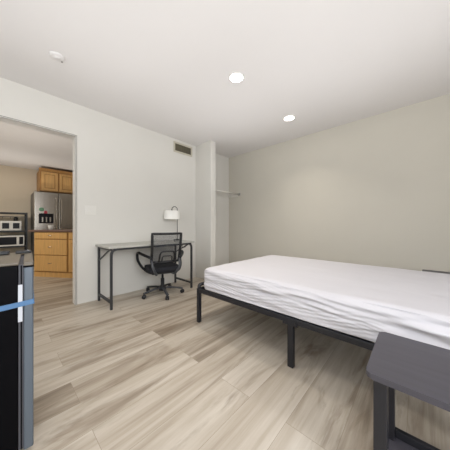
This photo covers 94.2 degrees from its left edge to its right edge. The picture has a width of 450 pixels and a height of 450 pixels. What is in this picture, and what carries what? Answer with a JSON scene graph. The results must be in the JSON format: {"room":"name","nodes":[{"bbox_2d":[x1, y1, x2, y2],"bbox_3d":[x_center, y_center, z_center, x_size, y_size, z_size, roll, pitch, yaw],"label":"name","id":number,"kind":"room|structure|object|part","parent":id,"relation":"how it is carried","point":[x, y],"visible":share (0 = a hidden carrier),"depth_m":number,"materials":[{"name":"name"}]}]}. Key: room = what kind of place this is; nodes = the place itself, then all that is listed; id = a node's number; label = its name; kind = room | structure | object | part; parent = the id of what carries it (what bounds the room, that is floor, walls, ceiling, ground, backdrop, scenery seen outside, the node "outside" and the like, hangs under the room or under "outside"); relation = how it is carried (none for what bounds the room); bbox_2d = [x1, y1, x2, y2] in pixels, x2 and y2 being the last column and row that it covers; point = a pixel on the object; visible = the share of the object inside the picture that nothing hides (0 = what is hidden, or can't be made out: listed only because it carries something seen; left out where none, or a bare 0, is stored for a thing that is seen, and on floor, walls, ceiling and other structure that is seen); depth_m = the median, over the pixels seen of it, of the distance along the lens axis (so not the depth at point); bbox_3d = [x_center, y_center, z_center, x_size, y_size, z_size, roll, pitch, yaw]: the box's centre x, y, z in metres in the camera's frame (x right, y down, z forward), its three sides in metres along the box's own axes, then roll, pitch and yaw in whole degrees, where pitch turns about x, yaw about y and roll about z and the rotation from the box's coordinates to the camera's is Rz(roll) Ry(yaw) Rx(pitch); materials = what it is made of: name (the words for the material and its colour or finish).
{"room":"bedroom","nodes":[
{"label":"bedroom","id":0,"kind":"room"},
{"bbox_2d":[0,165,38,253],"bbox_3d":[-5.084,-0.220,5.417,0.120,2.440,6.260,0,0,43],"label":"wall","id":1,"kind":"structure","parent":0,"point":[17,185],"depth_m":5.21,"materials":[{"name":"paint"}]},
{"bbox_2d":[37,167,72,193],"bbox_3d":[-4.331,-1.107,5.639,0.665,0.555,1.100,0,0,43],"label":"upper cabinet","id":2,"kind":"object","parent":1,"relation":"attached to","point":[48,180],"visible":0.54,"depth_m":5.26,"materials":[{"name":"brown wood"}]},
{"bbox_3d":[-4.345,-1.077,5.187,0.018,0.455,0.315,0,0,43],"label":"door","id":3,"kind":"part","parent":2,"relation":"part of","materials":[{"name":"brown wood"}]},
{"bbox_3d":[-4.336,-1.077,5.178,0.005,0.317,0.177,0,0,43],"label":"panel","id":4,"kind":"part","parent":2,"relation":"part of","materials":[{"name":"brown wood"}]},
{"bbox_3d":[-4.103,-1.353,5.429,0.045,0.065,1.100,0,0,43],"label":"crown moulding","id":5,"kind":"part","parent":2,"relation":"part of","materials":[{"name":"brown wood"}]},
{"bbox_3d":[-4.111,-1.077,5.440,0.018,0.455,0.315,0,0,43],"label":"door","id":6,"kind":"part","parent":2,"relation":"part of","materials":[{"name":"brown wood"}]},
{"bbox_3d":[-4.102,-1.077,5.432,0.005,0.317,0.177,0,0,43],"label":"panel","id":7,"kind":"part","parent":2,"relation":"part of","materials":[{"name":"brown wood"}]},
{"bbox_2d":[0,121,72,171],"bbox_3d":[-3.586,-1.520,4.032,4.200,0.160,6.260,0,0,43],"label":"ceiling","id":8,"kind":"structure","parent":0,"point":[21,147],"depth_m":3.99,"materials":[{"name":"paint"}]},
{"bbox_2d":[0,77,228,303],"bbox_3d":[-1.836,-0.260,2.743,0.120,2.520,5.540,0,0,43],"label":"wall","id":9,"kind":"structure","parent":0,"point":[131,173],"depth_m":3.04,"materials":[{"name":"paint"}]},
{"bbox_2d":[0,115,76,304],"bbox_3d":[-2.208,-0.059,2.339,0.130,2.118,0.880,0,0,43],"label":"trim","id":10,"kind":"structure","parent":9,"relation":"attached to","point":[23,124],"depth_m":2.63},
{"bbox_2d":[174,141,191,156],"bbox_3d":[-0.760,-1.381,3.811,0.012,0.185,0.408,0,0,43],"label":"air vent","id":11,"kind":"object","parent":9,"relation":"in","point":[180,148],"visible":1,"depth_m":3.80,"materials":[{"name":"metal"}]},
{"bbox_2d":[196,140,215,278],"bbox_3d":[-0.369,-0.260,3.931,0.425,2.520,0.125,0,0,43],"label":"wall","id":12,"kind":"structure","parent":0,"point":[205,152],"depth_m":3.83,"materials":[{"name":"paint"}]},
{"bbox_2d":[0,0,449,157],"bbox_3d":[0.100,-1.560,0.956,5.390,0.080,5.780,0,0,43],"label":"ceiling","id":13,"kind":"structure","parent":0,"point":[164,67],"depth_m":1.93,"materials":[{"name":"paint"}]},
{"bbox_2d":[49,51,64,61],"bbox_3d":[-1.511,-1.510,1.880,0.112,0.018,0.112,0,0,43],"label":"smoke detector","id":14,"kind":"object","parent":13,"relation":"attached to","point":[56,56],"visible":1,"depth_m":1.87,"materials":[{"name":"plastic"}]},
{"bbox_2d":[228,72,244,82],"bbox_3d":[0.118,-1.516,2.155,0.168,0.006,0.168,0,0,43],"label":"recessed light","id":15,"kind":"object","parent":13,"relation":"in","point":[235,77],"visible":1,"depth_m":2.15,"materials":[{"name":"white plastic"}]},
{"bbox_2d":[230,74,242,81],"bbox_3d":[0.118,-1.518,2.155,0.132,0.003,0.132,0,0,43],"label":"diffuser","id":16,"kind":"object","parent":15,"relation":"attached to","point":[233,77],"depth_m":2.15,"materials":[{"name":"white plastic"}]},
{"bbox_2d":[283,115,294,120],"bbox_3d":[0.911,-1.516,2.970,0.168,0.006,0.168,0,0,43],"label":"recessed light","id":17,"kind":"object","parent":13,"relation":"in","point":[288,117],"visible":1,"depth_m":2.97,"materials":[{"name":"white plastic"}]},
{"bbox_2d":[284,116,293,120],"bbox_3d":[0.911,-1.518,2.970,0.132,0.003,0.132,0,0,43],"label":"diffuser","id":18,"kind":"object","parent":17,"relation":"attached to","point":[287,118],"depth_m":2.98,"materials":[{"name":"white plastic"}]},
{"bbox_2d":[20,276,449,449],"bbox_3d":[-1.606,1.025,2.204,9.590,0.050,6.260,0,0,43],"label":"floor","id":19,"kind":"structure","parent":0,"point":[138,374],"depth_m":1.31,"materials":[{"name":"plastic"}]},
{"bbox_2d":[0,212,27,253],"bbox_3d":[-5.117,0.355,4.746,0.467,1.290,0.896,0,0,43],"label":"rack","id":20,"kind":"object","parent":19,"relation":"on","point":[25,231],"visible":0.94,"depth_m":4.92,"materials":[{"name":"black metal"}]},
{"bbox_2d":[0,221,21,230],"bbox_3d":[-4.987,0.025,4.864,0.354,0.235,0.350,0,0,43],"label":"countertop oven","id":21,"kind":"object","parent":20,"relation":"on","point":[4,225],"visible":0.98,"depth_m":4.75,"materials":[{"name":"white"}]},
{"bbox_3d":[-4.919,0.021,4.687,0.012,0.185,0.156,0,0,43],"label":"door","id":22,"kind":"part","parent":21,"relation":"part of","materials":[{"name":"white ceramic"}]},
{"bbox_3d":[-4.806,0.021,4.811,0.012,0.185,0.156,0,0,43],"label":"door","id":23,"kind":"part","parent":21,"relation":"part of","materials":[{"name":"white ceramic"}]},
{"bbox_2d":[0,235,23,246],"bbox_3d":[-5.027,0.365,4.833,0.376,0.255,0.540,0,0,43],"label":"microwave","id":24,"kind":"object","parent":20,"relation":"on","point":[5,240],"visible":1,"depth_m":4.75,"materials":[{"name":"metal"}]},
{"bbox_3d":[-4.931,0.361,4.674,0.014,0.236,0.433,0,0,43],"label":"door","id":25,"kind":"part","parent":24,"relation":"part of","materials":[{"name":"white ceramic"}]},
{"bbox_3d":[-4.748,0.361,4.871,0.014,0.236,0.101,0,0,43],"label":"control panel","id":26,"kind":"part","parent":24,"relation":"part of","materials":[{"name":"white ceramic"}]},
{"bbox_2d":[0,212,25,214],"bbox_3d":[-5.125,-0.274,4.753,0.444,0.027,0.894,0,0,43],"label":"shelf","id":27,"kind":"object","parent":20,"relation":"attached to","point":[0,212],"depth_m":4.80,"materials":[{"name":"black metal"}]},
{"bbox_2d":[0,245,25,247],"bbox_3d":[-5.125,0.501,4.753,0.444,0.027,0.894,0,0,43],"label":"shelf","id":28,"kind":"object","parent":20,"relation":"attached to","point":[24,245],"depth_m":4.76,"materials":[{"name":"black metal"}]},
{"bbox_3d":[-4.984,0.355,5.215,0.026,1.290,0.026,0,0,43],"label":"post","id":29,"kind":"part","parent":20,"relation":"part of","materials":[{"name":"black metal"}]},
{"bbox_3d":[-4.676,0.355,4.930,0.026,1.290,0.026,0,0,43],"label":"post","id":30,"kind":"part","parent":20,"relation":"part of","materials":[{"name":"black metal"}]},
{"bbox_2d":[0,250,34,449],"bbox_3d":[-1.190,0.570,0.881,0.566,0.860,0.454,0,0,-43],"label":"mini fridge","id":31,"kind":"object","parent":19,"relation":"on","point":[17,302],"visible":1,"depth_m":0.87,"materials":[{"name":"black plastic"}]},
{"bbox_2d":[0,251,9,254],"bbox_3d":[-1.213,0.147,1.059,0.170,0.018,0.044,0,0,-41],"label":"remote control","id":32,"kind":"object","parent":31,"relation":"on","point":[1,252],"visible":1,"depth_m":1.09,"materials":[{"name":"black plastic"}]},
{"bbox_3d":[-1.209,0.163,0.865,0.518,0.012,0.451,0,0,-43],"label":"panel","id":33,"kind":"part","parent":31,"relation":"part of","materials":[{"name":"beige plastic"}]},
{"bbox_3d":[-1.014,0.560,1.046,0.004,0.779,0.446,0,0,-43],"label":"door frame","id":34,"kind":"part","parent":31,"relation":"part of","materials":[{"name":"plastic"}]},
{"bbox_3d":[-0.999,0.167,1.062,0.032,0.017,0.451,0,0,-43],"label":"door","id":35,"kind":"part","parent":31,"relation":"part of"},
{"bbox_3d":[-0.999,0.571,1.063,0.031,0.779,0.451,0,0,-43],"label":"door","id":36,"kind":"part","parent":31,"relation":"part of","materials":[{"name":"metal"}]},
{"bbox_2d":[31,191,72,266],"bbox_3d":[-4.376,0.105,5.416,0.782,1.790,0.910,0,0,43],"label":"refrigerator","id":37,"kind":"object","parent":19,"relation":"on","point":[59,207],"visible":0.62,"depth_m":5.10,"materials":[{"name":"metal"}]},
{"bbox_3d":[-4.311,-0.255,5.044,0.058,1.070,0.451,0,0,43],"label":"door","id":38,"kind":"part","parent":37,"relation":"part of","materials":[{"name":"silver metal"}]},
{"bbox_3d":[-4.146,-0.275,5.135,0.061,0.773,0.024,0,0,43],"label":"handle","id":39,"kind":"part","parent":37,"relation":"part of","materials":[{"name":"silver metal"}]},
{"bbox_3d":[-4.078,-0.275,5.208,0.061,0.773,0.024,0,0,43],"label":"handle","id":40,"kind":"part","parent":37,"relation":"part of","materials":[{"name":"silver metal"}]},
{"bbox_3d":[-4.000,-0.255,5.381,0.058,1.070,0.451,0,0,43],"label":"door","id":41,"kind":"part","parent":37,"relation":"part of","materials":[{"name":"silver metal"}]},
{"bbox_2d":[34,232,72,277],"bbox_3d":[-2.924,0.566,4.222,1.500,0.868,0.646,0,0,9],"label":"base cabinet","id":42,"kind":"object","parent":19,"relation":"on","point":[53,251],"visible":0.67,"depth_m":3.98,"materials":[{"name":"brown wood"}]},
{"bbox_2d":[28,229,72,231],"bbox_3d":[-2.956,0.114,4.248,1.630,0.035,0.665,0,0,9],"label":"countertop","id":43,"kind":"structure","parent":42,"relation":"on","point":[53,230],"depth_m":3.98,"materials":[{"name":"brown stone"}]},
{"bbox_3d":[-3.334,0.735,3.995,0.720,0.300,0.020,0,0,9],"label":"drawer","id":44,"kind":"part","parent":42,"relation":"part of","materials":[{"name":"brown wood"}]},
{"bbox_3d":[-3.334,0.425,3.995,0.720,0.290,0.020,0,0,9],"label":"drawer","id":45,"kind":"part","parent":42,"relation":"part of","materials":[{"name":"brown wood"}]},
{"bbox_3d":[-3.334,0.205,3.995,0.720,0.120,0.020,0,0,9],"label":"drawer","id":46,"kind":"part","parent":42,"relation":"part of","materials":[{"name":"brown wood"}]},
{"bbox_3d":[-2.771,0.583,3.909,0.340,0.605,0.018,0,0,9],"label":"door","id":47,"kind":"part","parent":42,"relation":"part of","materials":[{"name":"brown wood"}]},
{"bbox_3d":[-2.772,0.583,3.897,0.206,0.471,0.005,0,0,9],"label":"panel","id":48,"kind":"part","parent":42,"relation":"part of","materials":[{"name":"brown wood"}]},
{"bbox_2d":[95,240,194,309],"bbox_3d":[-1.102,0.629,3.056,0.505,0.742,1.265,0,0,43],"label":"desk","id":49,"kind":"object","parent":19,"relation":"on","point":[147,244],"visible":0.86,"depth_m":2.75,"materials":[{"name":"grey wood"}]},
{"bbox_3d":[-1.667,0.640,2.764,0.025,0.720,0.025,0,0,43],"label":"leg","id":50,"kind":"part","parent":49,"relation":"part of","materials":[{"name":"black metal"}]},
{"bbox_3d":[-1.290,0.640,2.517,0.025,0.720,0.172,0,0,43],"label":"leg","id":51,"kind":"part","parent":49,"relation":"part of","materials":[{"name":"black metal"}]},
{"bbox_3d":[-0.938,0.293,2.898,0.025,0.025,0.875,0,0,43],"label":"rail","id":52,"kind":"part","parent":49,"relation":"part of","materials":[{"name":"black metal"}]},
{"bbox_2d":[164,206,179,240],"bbox_3d":[-0.884,-0.028,3.480,0.263,0.572,0.263,0,0,12],"label":"desk lamp","id":53,"kind":"object","parent":49,"relation":"on","point":[168,214],"visible":0.89,"depth_m":3.38,"materials":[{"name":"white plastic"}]},
{"bbox_3d":[-0.884,-0.165,3.480,0.264,0.142,0.264,0,0,43],"label":"lamp shade","id":54,"kind":"part","parent":53,"relation":"part of","materials":[{"name":"white fabric"}]},
{"bbox_3d":[-0.586,0.640,3.279,0.025,0.720,0.172,0,0,43],"label":"leg","id":55,"kind":"part","parent":49,"relation":"part of","materials":[{"name":"black metal"}]},
{"bbox_2d":[136,232,183,299],"bbox_3d":[-0.887,0.550,2.996,0.674,0.901,0.597,0,0,-29],"label":"office chair","id":56,"kind":"object","parent":19,"relation":"on","point":[158,267],"visible":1,"depth_m":2.84,"materials":[{"name":"fabric"}]},
{"bbox_3d":[-1.123,0.529,2.892,0.464,0.298,0.140,0,0,32],"label":"armrest","id":57,"kind":"part","parent":56,"relation":"part of","materials":[{"name":"black plastic"}]},
{"bbox_3d":[-1.013,0.918,2.914,0.042,0.053,0.258,0,0,43],"label":"leg","id":58,"kind":"part","parent":56,"relation":"part of","materials":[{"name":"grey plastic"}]},
{"bbox_3d":[-0.916,0.624,3.048,0.450,0.100,0.460,0,0,-29],"label":"seat","id":59,"kind":"part","parent":56,"relation":"part of","materials":[{"name":"fabric"}]},
{"bbox_3d":[-0.787,0.308,2.816,0.416,0.417,0.185,0,0,-29],"label":"frame","id":60,"kind":"part","parent":56,"relation":"part of","materials":[{"name":"black plastic"}]},
{"bbox_3d":[-0.751,0.918,3.062,0.258,0.053,0.042,0,0,-11],"label":"leg","id":61,"kind":"part","parent":56,"relation":"part of","materials":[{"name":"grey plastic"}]},
{"bbox_3d":[-0.674,0.529,3.143,0.140,0.298,0.464,0,0,-1],"label":"armrest","id":62,"kind":"part","parent":56,"relation":"part of","materials":[{"name":"black plastic"}]},
{"bbox_2d":[197,281,374,368],"bbox_3d":[0.865,0.799,1.976,1.950,0.402,1.325,0,0,43],"label":"frame","id":63,"kind":"object","parent":19,"relation":"on","point":[292,322],"visible":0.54,"depth_m":1.47,"materials":[{"name":"black metal"}]},
{"bbox_3d":[-0.268,0.825,2.158,0.038,0.350,0.038,0,0,43],"label":"leg","id":64,"kind":"part","parent":63,"relation":"part of","materials":[{"name":"black metal"}]},
{"bbox_3d":[0.454,0.678,1.463,0.112,0.048,0.003,0,0,43],"label":"bracket plate","id":65,"kind":"part","parent":63,"relation":"part of","materials":[{"name":"black metal"}]},
{"bbox_3d":[0.468,0.846,1.478,0.042,0.308,0.036,0,0,43],"label":"leg","id":66,"kind":"part","parent":63,"relation":"part of","materials":[{"name":"black metal"}]},
{"bbox_2d":[204,255,449,349],"bbox_3d":[0.906,0.532,1.957,1.905,0.235,1.370,0,0,43],"label":"mattress","id":67,"kind":"object","parent":63,"relation":"on","point":[361,301],"visible":0.99,"depth_m":1.43,"materials":[{"name":"white fabric"}]},
{"bbox_2d":[366,332,449,449],"bbox_3d":[0.836,0.760,0.698,0.560,0.480,0.390,0,0,43],"label":"end table","id":68,"kind":"object","parent":19,"relation":"on","point":[419,370],"visible":1,"depth_m":0.76,"materials":[{"name":"grey wood"}]},
{"bbox_3d":[0.561,0.770,0.752,0.039,0.459,0.060,0,0,43],"label":"leg","id":69,"kind":"part","parent":68,"relation":"part of","materials":[{"name":"black metal"}]},
{"bbox_3d":[0.761,0.770,0.968,0.039,0.459,0.060,0,0,43],"label":"leg","id":70,"kind":"part","parent":68,"relation":"part of","materials":[{"name":"black metal"}]},
{"bbox_2d":[389,437,417,449],"bbox_3d":[0.836,0.976,0.698,0.508,0.020,0.330,0,0,43],"label":"shelf","id":71,"kind":"object","parent":68,"relation":"attached to","point":[395,443],"depth_m":0.92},
{"bbox_3d":[0.941,0.949,0.811,0.438,0.034,0.022,0,0,43],"label":"shelf rail","id":72,"kind":"part","parent":68,"relation":"part of","materials":[{"name":"black metal"}]},
{"bbox_2d":[422,270,449,273],"bbox_3d":[2.389,0.760,2.123,0.560,0.480,0.390,0,0,43],"label":"end table","id":73,"kind":"object","parent":19,"relation":"on","point":[422,270],"visible":0.03,"depth_m":2.34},
{"bbox_2d":[229,94,449,271],"bbox_3d":[2.020,-0.260,3.035,5.390,2.520,0.120,0,0,43],"label":"wall","id":74,"kind":"structure","parent":0,"point":[373,190],"depth_m":3.06,"materials":[{"name":"paint"}]},
{"bbox_2d":[216,190,240,195],"bbox_3d":[0.030,-0.665,4.219,0.060,0.060,0.841,0,0,43],"label":"closet rod","id":75,"kind":"object","parent":74,"relation":"attached to","point":[239,194],"visible":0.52,"depth_m":4.25,"materials":[{"name":"silver metal"}]},
{"bbox_2d":[228,194,237,197],"bbox_3d":[0.182,-0.657,4.636,0.273,0.085,0.020,0,0,43],"label":"cleat","id":76,"kind":"object","parent":74,"relation":"attached to","point":[229,195],"visible":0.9,"depth_m":4.65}
]}

